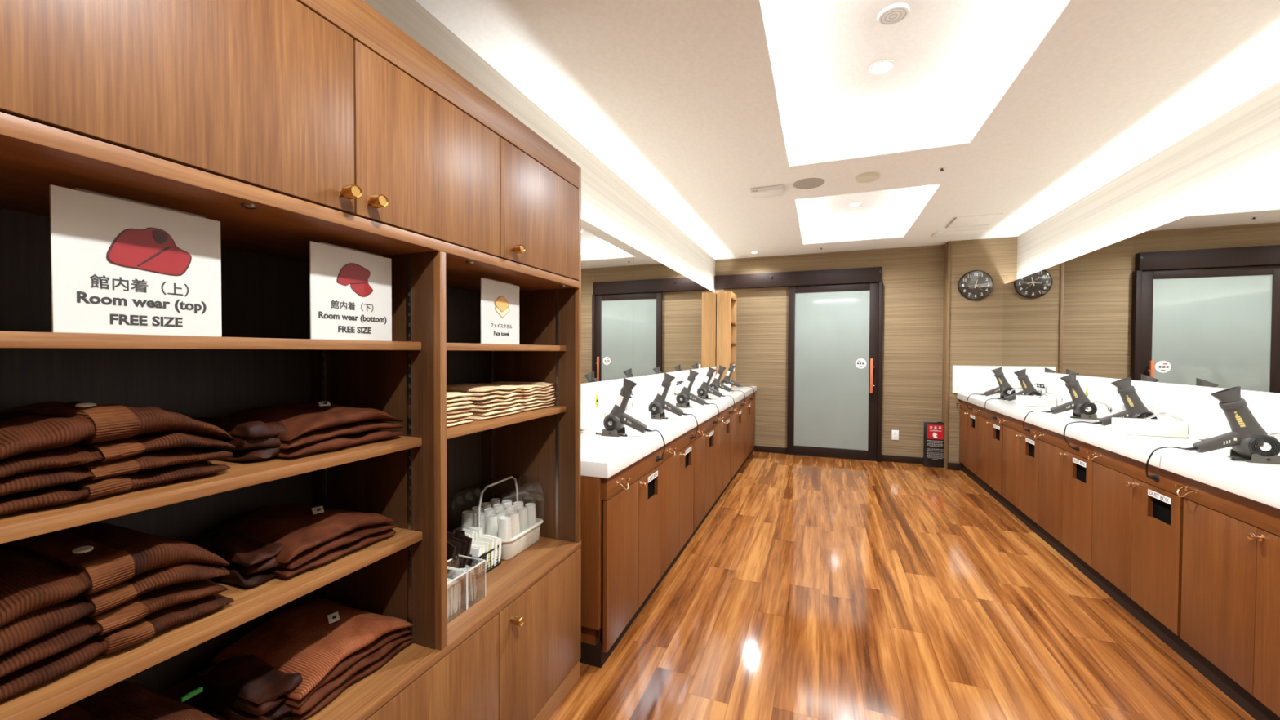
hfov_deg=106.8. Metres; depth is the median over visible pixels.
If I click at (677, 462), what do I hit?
vanity cabinet
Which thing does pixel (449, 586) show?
pack
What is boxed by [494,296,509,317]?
picture
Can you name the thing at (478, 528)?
packet
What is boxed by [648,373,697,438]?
hair dryer
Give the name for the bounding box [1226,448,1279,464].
stand
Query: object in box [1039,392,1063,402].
faucet
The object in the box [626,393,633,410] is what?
pump bottle
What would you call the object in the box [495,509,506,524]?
paper cup
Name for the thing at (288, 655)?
trousers
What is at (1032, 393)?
grille
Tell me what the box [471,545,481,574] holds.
packet
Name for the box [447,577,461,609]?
pack
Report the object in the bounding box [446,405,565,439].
shelf
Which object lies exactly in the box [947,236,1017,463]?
wall column
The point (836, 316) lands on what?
door
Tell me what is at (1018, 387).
faucet
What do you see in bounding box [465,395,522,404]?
towel
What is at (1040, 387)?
pump bottle
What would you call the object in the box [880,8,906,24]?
grille
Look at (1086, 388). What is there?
sticker
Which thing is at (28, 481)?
shirt
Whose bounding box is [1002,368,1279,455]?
backsplash
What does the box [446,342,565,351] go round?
shelf
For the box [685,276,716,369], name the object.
mirror
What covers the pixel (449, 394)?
towel
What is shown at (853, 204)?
recessed light
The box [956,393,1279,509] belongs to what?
countertop
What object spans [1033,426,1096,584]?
vanity cabinet
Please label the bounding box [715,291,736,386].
shelving unit
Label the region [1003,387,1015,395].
grille
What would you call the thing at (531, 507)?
paper cup
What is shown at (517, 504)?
paper cup
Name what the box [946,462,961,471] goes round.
baseboard
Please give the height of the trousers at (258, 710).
0.041 m
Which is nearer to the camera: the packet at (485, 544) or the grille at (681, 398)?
the packet at (485, 544)
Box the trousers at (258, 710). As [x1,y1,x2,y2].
[193,627,411,715]
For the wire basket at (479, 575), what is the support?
on the storage cabinet at (287, 125)
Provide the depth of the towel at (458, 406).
1.34 m
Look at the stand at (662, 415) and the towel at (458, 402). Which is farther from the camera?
the stand at (662, 415)
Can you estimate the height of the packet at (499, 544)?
0.092 m
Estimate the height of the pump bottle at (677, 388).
0.113 m
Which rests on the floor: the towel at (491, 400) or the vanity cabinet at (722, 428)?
the vanity cabinet at (722, 428)
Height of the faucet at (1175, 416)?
0.076 m
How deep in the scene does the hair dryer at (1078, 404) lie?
3.14 m
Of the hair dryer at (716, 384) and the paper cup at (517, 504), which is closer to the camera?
the paper cup at (517, 504)
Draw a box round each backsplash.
[581,366,715,431]
[951,365,1002,394]
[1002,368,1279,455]
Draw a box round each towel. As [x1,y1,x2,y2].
[446,383,524,391]
[446,388,521,395]
[446,391,472,398]
[446,396,471,402]
[446,400,472,406]
[446,404,475,411]
[446,408,472,414]
[446,412,473,418]
[446,415,471,422]
[446,419,472,426]
[462,391,523,399]
[464,399,524,408]
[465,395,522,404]
[466,409,521,419]
[467,405,524,415]
[470,403,522,412]
[477,381,554,389]
[514,388,555,395]
[514,391,554,398]
[515,395,554,401]
[515,397,555,404]
[515,400,554,407]
[517,386,553,391]
[518,404,554,410]
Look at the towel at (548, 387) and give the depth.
1.69 m
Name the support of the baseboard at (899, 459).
attached to the wall at (913, 277)
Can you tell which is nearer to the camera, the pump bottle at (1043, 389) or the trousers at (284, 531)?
the trousers at (284, 531)
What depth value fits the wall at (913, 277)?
5.45 m
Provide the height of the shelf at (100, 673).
0.020 m
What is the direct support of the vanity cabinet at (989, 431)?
on the floor
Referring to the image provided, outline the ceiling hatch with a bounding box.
[930,228,987,237]
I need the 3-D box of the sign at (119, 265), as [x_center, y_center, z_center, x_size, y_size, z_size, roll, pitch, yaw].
[-0.754,-0.136,0.714,0.052,0.198,0.187,1,1,21]
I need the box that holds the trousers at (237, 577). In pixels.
[211,528,395,586]
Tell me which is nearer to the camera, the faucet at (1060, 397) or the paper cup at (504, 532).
the paper cup at (504, 532)
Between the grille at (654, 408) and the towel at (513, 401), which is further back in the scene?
the grille at (654, 408)
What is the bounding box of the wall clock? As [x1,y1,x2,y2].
[957,270,993,300]
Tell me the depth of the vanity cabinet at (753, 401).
5.80 m
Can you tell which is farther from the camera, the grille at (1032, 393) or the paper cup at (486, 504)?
the grille at (1032, 393)
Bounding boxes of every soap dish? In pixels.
[581,426,591,431]
[1186,435,1209,440]
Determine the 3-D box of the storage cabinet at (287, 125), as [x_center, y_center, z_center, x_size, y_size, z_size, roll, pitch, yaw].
[-0.822,0.255,0.818,0.488,1.957,2.272,1,1,21]
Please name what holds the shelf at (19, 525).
attached to the storage cabinet at (287, 125)
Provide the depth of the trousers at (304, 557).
0.95 m
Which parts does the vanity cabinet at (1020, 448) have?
door, fascia rail, door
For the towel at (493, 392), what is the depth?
1.48 m
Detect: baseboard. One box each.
[754,445,786,453]
[881,454,923,464]
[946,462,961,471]
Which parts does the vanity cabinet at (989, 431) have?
door, fascia rail, door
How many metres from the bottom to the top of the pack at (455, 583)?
0.079 m
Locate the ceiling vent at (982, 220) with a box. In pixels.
[945,213,1004,228]
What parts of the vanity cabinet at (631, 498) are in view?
end panel, door, fascia rail, knob, door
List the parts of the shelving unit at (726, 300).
panel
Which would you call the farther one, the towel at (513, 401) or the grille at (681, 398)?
the grille at (681, 398)
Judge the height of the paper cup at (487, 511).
0.094 m
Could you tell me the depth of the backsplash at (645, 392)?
3.22 m
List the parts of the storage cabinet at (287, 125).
door, panel, shelf rail, knob, knob, shelf rail, door, door, rail, shelf rail, knob, knob, door, door, panel, shelf rail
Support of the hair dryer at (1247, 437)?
on the stand at (1255, 458)
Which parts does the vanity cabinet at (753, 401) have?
fascia rail, door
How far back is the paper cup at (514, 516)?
1.70 m
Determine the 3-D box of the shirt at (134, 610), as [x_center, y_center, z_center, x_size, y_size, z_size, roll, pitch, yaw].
[-0.888,0.379,0.724,0.295,0.043,0.300,1,1,21]
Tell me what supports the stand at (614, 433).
on the countertop at (602, 456)
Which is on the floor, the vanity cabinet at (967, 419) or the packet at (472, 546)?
the vanity cabinet at (967, 419)
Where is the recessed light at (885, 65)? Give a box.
[868,59,894,74]
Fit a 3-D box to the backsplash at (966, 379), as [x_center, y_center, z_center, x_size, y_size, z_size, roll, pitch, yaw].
[3.535,0.207,4.988,0.437,0.292,0.021,1,1,21]
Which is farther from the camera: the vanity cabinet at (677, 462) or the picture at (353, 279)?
the vanity cabinet at (677, 462)
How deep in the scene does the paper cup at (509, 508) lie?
1.77 m
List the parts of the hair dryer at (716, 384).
handle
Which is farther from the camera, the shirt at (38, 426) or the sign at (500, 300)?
the sign at (500, 300)
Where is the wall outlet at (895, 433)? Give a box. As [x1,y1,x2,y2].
[891,430,898,439]
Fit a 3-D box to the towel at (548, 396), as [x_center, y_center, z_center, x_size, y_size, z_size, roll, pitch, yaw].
[-0.479,0.137,1.762,0.271,0.018,0.190,1,1,21]
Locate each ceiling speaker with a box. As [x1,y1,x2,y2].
[792,177,824,189]
[877,2,910,25]
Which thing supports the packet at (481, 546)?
in the wire basket at (479, 575)
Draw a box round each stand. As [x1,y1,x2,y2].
[595,426,626,436]
[651,411,667,419]
[675,401,693,408]
[697,394,711,399]
[997,394,1007,399]
[1070,411,1101,419]
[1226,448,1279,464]
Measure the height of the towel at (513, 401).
0.014 m
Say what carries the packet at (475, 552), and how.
in the wire basket at (479, 575)
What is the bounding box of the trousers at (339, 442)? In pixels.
[189,429,404,462]
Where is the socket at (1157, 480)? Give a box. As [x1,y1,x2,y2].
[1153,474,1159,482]
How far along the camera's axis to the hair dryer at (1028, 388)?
3.99 m
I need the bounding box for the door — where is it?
[714,266,883,462]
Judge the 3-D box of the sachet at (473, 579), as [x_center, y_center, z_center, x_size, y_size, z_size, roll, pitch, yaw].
[-0.486,0.654,1.384,0.011,0.079,0.038,-1,1,-41]
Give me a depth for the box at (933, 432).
5.19 m
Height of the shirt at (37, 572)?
0.082 m
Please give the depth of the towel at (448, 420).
1.33 m
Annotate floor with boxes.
[548,451,1255,719]
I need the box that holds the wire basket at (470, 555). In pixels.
[447,554,471,579]
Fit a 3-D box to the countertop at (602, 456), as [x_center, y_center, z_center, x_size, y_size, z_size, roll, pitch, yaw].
[0.469,0.391,3.980,0.435,0.060,4.445,1,1,21]
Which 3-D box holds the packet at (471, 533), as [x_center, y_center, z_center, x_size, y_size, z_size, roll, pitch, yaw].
[-0.580,0.631,1.602,0.050,0.116,0.013,1,0,30]
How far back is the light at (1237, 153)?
2.69 m
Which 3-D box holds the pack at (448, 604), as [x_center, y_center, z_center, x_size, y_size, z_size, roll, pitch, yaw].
[-0.548,0.654,1.292,0.071,0.079,0.013,1,1,23]
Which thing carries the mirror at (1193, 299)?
attached to the wall
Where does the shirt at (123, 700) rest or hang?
on the shirt
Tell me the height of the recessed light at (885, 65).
0.006 m
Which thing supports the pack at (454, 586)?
in the clear box at (451, 569)
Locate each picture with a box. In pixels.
[106,227,191,275]
[336,262,373,297]
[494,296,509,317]
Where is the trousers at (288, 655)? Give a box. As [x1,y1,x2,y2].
[194,599,413,705]
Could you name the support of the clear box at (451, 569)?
on the storage cabinet at (287, 125)
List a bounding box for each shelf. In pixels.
[0,331,421,350]
[0,435,422,543]
[0,527,422,719]
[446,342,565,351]
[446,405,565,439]
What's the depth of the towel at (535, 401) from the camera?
1.70 m
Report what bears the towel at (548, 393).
on the towel at (548, 396)
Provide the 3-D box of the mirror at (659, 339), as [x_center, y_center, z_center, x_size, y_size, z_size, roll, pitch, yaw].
[0.185,-0.332,3.851,0.016,0.876,1.331,1,1,21]
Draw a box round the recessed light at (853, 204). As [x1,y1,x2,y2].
[848,202,862,206]
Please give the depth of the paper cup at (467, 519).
1.71 m
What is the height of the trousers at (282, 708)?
0.042 m
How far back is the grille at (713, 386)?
4.89 m
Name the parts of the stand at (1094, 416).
plate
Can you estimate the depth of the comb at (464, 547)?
1.45 m
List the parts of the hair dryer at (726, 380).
handle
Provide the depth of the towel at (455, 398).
1.33 m
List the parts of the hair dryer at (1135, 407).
cord, handle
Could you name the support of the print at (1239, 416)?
attached to the hair dryer at (1247, 437)
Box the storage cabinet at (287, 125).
[0,0,581,719]
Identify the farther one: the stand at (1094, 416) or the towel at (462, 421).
the stand at (1094, 416)
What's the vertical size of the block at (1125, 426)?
0.080 m
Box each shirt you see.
[0,401,235,459]
[0,431,236,478]
[0,447,233,496]
[0,460,231,515]
[0,521,229,627]
[0,563,230,655]
[0,579,227,677]
[0,593,234,701]
[38,680,218,719]
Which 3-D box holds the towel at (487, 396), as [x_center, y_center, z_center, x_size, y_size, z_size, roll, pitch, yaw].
[-0.554,0.113,1.561,0.272,0.020,0.200,1,1,21]
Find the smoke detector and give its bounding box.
[855,172,879,182]
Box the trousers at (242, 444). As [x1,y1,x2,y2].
[206,420,403,450]
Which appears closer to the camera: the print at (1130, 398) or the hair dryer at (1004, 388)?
the print at (1130, 398)
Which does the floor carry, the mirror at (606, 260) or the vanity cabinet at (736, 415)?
the vanity cabinet at (736, 415)
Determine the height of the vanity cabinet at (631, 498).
0.762 m
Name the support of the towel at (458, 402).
on the towel at (458, 406)
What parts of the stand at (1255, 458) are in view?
clamp arm, plate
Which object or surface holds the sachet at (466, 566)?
in the clear box at (449, 560)
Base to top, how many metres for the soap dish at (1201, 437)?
0.020 m
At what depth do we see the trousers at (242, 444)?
0.95 m
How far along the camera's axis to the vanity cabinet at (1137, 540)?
2.18 m
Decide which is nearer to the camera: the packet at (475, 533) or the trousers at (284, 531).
the trousers at (284, 531)
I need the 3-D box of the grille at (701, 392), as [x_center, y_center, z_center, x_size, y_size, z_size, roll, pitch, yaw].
[0.558,0.292,4.314,0.064,0.064,0.007,1,1,21]
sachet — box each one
[455,568,466,575]
[457,575,468,604]
[462,568,472,600]
[465,564,474,573]
[471,570,476,599]
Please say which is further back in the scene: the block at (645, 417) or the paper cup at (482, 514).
the block at (645, 417)
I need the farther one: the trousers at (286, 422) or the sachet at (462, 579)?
the sachet at (462, 579)
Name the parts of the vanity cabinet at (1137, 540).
door, knob, fascia rail, door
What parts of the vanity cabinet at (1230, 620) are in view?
door, fascia rail, knob, door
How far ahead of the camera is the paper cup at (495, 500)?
1.86 m
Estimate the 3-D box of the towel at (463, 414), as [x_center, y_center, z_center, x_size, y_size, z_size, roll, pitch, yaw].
[-0.641,0.155,1.337,0.271,0.016,0.195,1,1,21]
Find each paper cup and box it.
[460,510,473,530]
[471,506,483,517]
[473,511,485,534]
[480,502,492,511]
[483,507,494,521]
[484,514,498,537]
[489,497,500,507]
[493,503,503,514]
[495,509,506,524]
[497,515,511,539]
[501,499,511,509]
[504,505,515,515]
[508,511,520,537]
[513,501,524,511]
[516,506,528,533]
[524,502,537,528]
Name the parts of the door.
glass, frame, handle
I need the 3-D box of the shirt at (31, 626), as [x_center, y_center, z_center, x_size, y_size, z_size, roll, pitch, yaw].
[-0.888,0.351,0.731,0.298,0.055,0.300,1,1,21]
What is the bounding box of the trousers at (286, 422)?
[194,401,404,440]
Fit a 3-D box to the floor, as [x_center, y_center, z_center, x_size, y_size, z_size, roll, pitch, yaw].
[1.130,1.256,2.211,3.359,0.080,7.500,1,1,21]
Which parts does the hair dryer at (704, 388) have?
handle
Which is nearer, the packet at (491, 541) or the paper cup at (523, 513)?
the packet at (491, 541)
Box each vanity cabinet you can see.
[579,447,661,667]
[656,427,693,588]
[689,415,715,541]
[711,406,730,509]
[727,400,742,487]
[739,394,751,470]
[748,391,755,457]
[955,400,979,484]
[973,405,1005,506]
[998,414,1041,537]
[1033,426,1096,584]
[1086,445,1187,662]
[1174,476,1279,719]
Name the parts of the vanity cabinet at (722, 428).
door, fascia rail, door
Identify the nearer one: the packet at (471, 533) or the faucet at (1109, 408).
the packet at (471, 533)
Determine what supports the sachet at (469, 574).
in the clear box at (449, 560)
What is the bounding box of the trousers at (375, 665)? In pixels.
[199,638,413,719]
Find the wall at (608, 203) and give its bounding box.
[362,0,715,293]
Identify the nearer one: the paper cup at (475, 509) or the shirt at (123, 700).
the shirt at (123, 700)
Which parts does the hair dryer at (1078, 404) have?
cord, handle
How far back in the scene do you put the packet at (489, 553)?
1.56 m
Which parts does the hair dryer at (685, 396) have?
handle, cord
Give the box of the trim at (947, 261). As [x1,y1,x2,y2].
[942,240,951,469]
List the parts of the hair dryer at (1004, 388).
handle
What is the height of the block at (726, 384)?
0.072 m
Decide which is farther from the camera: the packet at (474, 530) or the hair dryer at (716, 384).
the hair dryer at (716, 384)
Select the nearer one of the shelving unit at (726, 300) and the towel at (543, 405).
the towel at (543, 405)
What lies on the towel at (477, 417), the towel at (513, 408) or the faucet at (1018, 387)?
the towel at (513, 408)
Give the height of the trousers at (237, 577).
0.033 m
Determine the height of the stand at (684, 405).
0.036 m
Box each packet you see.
[462,528,474,544]
[466,546,479,576]
[468,527,480,541]
[470,526,482,537]
[471,544,484,573]
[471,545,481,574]
[472,540,488,570]
[473,531,477,541]
[478,536,493,568]
[482,533,497,566]
[488,534,501,564]
[488,544,490,569]
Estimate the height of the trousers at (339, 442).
0.040 m
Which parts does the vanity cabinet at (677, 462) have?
door, fascia rail, door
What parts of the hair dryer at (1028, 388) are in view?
cord, handle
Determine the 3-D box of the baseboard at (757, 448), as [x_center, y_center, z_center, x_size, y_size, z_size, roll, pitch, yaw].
[1.627,1.116,5.921,0.402,0.075,0.012,1,1,21]
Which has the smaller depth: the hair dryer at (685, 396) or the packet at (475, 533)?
the packet at (475, 533)
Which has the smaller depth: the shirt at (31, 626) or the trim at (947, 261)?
the shirt at (31, 626)
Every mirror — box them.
[581,218,633,383]
[632,248,685,377]
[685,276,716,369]
[1001,181,1279,393]
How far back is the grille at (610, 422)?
2.41 m
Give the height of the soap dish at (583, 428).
0.020 m
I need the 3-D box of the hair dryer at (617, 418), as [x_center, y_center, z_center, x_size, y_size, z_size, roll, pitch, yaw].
[-0.029,0.303,2.416,0.321,0.422,0.099,1,1,19]
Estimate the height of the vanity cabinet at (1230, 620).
0.762 m
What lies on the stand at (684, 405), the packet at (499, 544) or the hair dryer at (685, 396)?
the hair dryer at (685, 396)
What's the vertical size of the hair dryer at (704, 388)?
0.422 m
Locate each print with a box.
[1126,395,1133,406]
[1234,411,1245,426]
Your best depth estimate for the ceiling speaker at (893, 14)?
1.96 m
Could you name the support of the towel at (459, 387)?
on the towel at (493, 392)
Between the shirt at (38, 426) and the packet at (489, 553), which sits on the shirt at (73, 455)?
the shirt at (38, 426)
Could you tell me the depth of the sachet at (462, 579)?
1.35 m
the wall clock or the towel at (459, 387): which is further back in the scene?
the wall clock
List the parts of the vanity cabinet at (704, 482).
door, fascia rail, door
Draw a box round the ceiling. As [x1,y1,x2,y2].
[415,0,1279,259]
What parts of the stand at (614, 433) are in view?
plate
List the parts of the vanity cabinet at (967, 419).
door, fascia rail, door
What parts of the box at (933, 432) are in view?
red panel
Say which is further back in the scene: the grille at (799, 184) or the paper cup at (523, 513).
the grille at (799, 184)
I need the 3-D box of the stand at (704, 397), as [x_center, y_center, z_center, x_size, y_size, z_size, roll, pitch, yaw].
[0.573,0.337,4.355,0.176,0.036,0.111,1,1,21]
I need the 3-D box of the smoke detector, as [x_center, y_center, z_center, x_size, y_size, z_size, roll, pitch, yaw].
[1.535,-1.229,3.205,0.150,0.022,0.150,1,1,21]
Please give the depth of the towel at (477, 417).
1.48 m
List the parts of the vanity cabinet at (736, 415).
door, fascia rail, door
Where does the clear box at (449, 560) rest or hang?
on the storage cabinet at (287, 125)
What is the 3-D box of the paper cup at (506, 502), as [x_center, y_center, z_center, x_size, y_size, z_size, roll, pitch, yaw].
[-0.519,0.596,1.850,0.052,0.094,0.052,1,1,21]
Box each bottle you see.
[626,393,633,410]
[674,382,679,395]
[1036,383,1042,393]
[1040,384,1045,395]
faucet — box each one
[1009,386,1022,392]
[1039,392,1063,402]
[1087,400,1112,413]
[1146,412,1182,421]
[1267,432,1279,436]
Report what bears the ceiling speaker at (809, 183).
attached to the ceiling
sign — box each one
[48,184,222,337]
[309,240,391,341]
[480,277,519,344]
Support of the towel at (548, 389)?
on the towel at (548, 393)
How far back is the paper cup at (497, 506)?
1.79 m
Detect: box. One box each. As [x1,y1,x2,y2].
[447,555,485,609]
[447,567,466,610]
[923,421,944,467]
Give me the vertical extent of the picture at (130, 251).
0.068 m
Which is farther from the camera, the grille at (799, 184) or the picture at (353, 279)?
the grille at (799, 184)
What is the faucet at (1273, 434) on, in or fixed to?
attached to the backsplash at (1195, 405)
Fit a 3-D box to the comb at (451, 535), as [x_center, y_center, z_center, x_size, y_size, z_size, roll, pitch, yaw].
[-0.617,0.615,1.500,0.071,0.158,0.018,0,1,12]
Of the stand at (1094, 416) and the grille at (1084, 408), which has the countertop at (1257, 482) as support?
the stand at (1094, 416)
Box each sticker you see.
[595,394,598,406]
[1084,387,1088,397]
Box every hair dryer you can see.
[603,377,665,461]
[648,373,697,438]
[675,368,719,423]
[697,366,734,413]
[709,364,745,405]
[720,364,754,399]
[966,367,1015,409]
[984,368,1040,418]
[1022,373,1097,431]
[1063,377,1157,450]
[1145,386,1279,480]
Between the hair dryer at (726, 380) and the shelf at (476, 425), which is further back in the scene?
the hair dryer at (726, 380)
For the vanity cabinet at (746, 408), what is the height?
0.762 m
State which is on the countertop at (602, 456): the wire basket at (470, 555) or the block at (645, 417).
the block at (645, 417)
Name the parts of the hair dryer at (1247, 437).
cord, handle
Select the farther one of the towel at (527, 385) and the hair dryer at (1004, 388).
the hair dryer at (1004, 388)
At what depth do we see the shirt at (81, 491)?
0.66 m
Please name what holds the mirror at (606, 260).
attached to the wall
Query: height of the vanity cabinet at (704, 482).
0.762 m
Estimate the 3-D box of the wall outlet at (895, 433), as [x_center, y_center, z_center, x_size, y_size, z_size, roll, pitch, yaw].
[2.913,0.856,5.426,0.070,0.112,0.010,1,1,21]
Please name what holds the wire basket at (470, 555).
on the storage cabinet at (287, 125)
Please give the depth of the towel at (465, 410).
1.34 m
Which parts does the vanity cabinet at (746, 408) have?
door, fascia rail, door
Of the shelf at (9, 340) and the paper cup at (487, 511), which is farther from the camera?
the paper cup at (487, 511)
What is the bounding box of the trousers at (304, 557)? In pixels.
[213,523,398,574]
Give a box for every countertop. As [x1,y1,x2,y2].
[580,386,756,478]
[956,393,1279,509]
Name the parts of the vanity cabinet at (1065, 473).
door, knob, fascia rail, door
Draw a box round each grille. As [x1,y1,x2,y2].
[604,417,616,430]
[649,404,658,413]
[677,395,685,403]
[697,388,705,395]
[710,384,715,389]
[795,180,821,188]
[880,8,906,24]
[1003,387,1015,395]
[1028,391,1040,395]
[1079,402,1097,414]
[1136,412,1157,418]
[1248,435,1279,456]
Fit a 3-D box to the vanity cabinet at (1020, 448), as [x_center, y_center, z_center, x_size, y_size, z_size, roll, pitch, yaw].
[2.963,0.820,3.469,0.401,0.762,0.685,1,1,21]
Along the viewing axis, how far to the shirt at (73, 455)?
0.67 m
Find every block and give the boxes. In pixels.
[604,410,651,425]
[708,383,730,391]
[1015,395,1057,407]
[1111,417,1188,437]
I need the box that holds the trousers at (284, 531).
[191,503,395,565]
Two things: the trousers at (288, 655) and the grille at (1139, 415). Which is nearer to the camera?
the trousers at (288, 655)
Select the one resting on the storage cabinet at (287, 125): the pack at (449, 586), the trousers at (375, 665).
the trousers at (375, 665)
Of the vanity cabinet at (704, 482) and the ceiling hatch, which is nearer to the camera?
the vanity cabinet at (704, 482)
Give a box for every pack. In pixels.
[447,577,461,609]
[447,579,458,612]
[447,584,453,615]
[447,590,449,617]
[448,582,456,613]
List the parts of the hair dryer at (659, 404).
handle, cord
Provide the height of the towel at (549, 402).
0.014 m
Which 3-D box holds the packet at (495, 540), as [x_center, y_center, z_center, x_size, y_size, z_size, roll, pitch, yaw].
[-0.507,0.639,1.594,0.064,0.104,0.014,0,1,17]
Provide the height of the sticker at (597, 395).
0.071 m
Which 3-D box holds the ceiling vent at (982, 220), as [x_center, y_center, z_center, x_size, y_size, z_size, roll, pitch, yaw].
[2.996,-1.249,4.282,0.355,0.010,0.377,1,1,21]
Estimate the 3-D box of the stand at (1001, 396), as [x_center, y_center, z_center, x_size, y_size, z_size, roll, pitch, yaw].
[3.437,0.345,4.447,0.176,0.036,0.111,1,1,21]
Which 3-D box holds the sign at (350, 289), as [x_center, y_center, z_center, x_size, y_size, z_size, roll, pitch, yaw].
[-0.633,-0.141,1.027,0.052,0.198,0.188,1,1,21]
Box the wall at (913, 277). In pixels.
[715,244,944,457]
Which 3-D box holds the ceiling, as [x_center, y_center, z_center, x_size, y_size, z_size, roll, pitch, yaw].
[1.138,-1.364,2.166,3.359,0.280,7.500,1,1,21]
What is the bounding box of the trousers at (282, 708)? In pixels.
[195,633,413,719]
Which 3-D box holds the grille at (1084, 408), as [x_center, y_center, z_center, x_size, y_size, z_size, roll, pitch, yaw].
[2.917,0.320,3.095,0.092,0.092,0.007,1,1,21]
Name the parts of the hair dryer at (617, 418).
handle, cord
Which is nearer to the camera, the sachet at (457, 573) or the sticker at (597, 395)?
the sachet at (457, 573)
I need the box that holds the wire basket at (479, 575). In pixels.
[469,545,501,579]

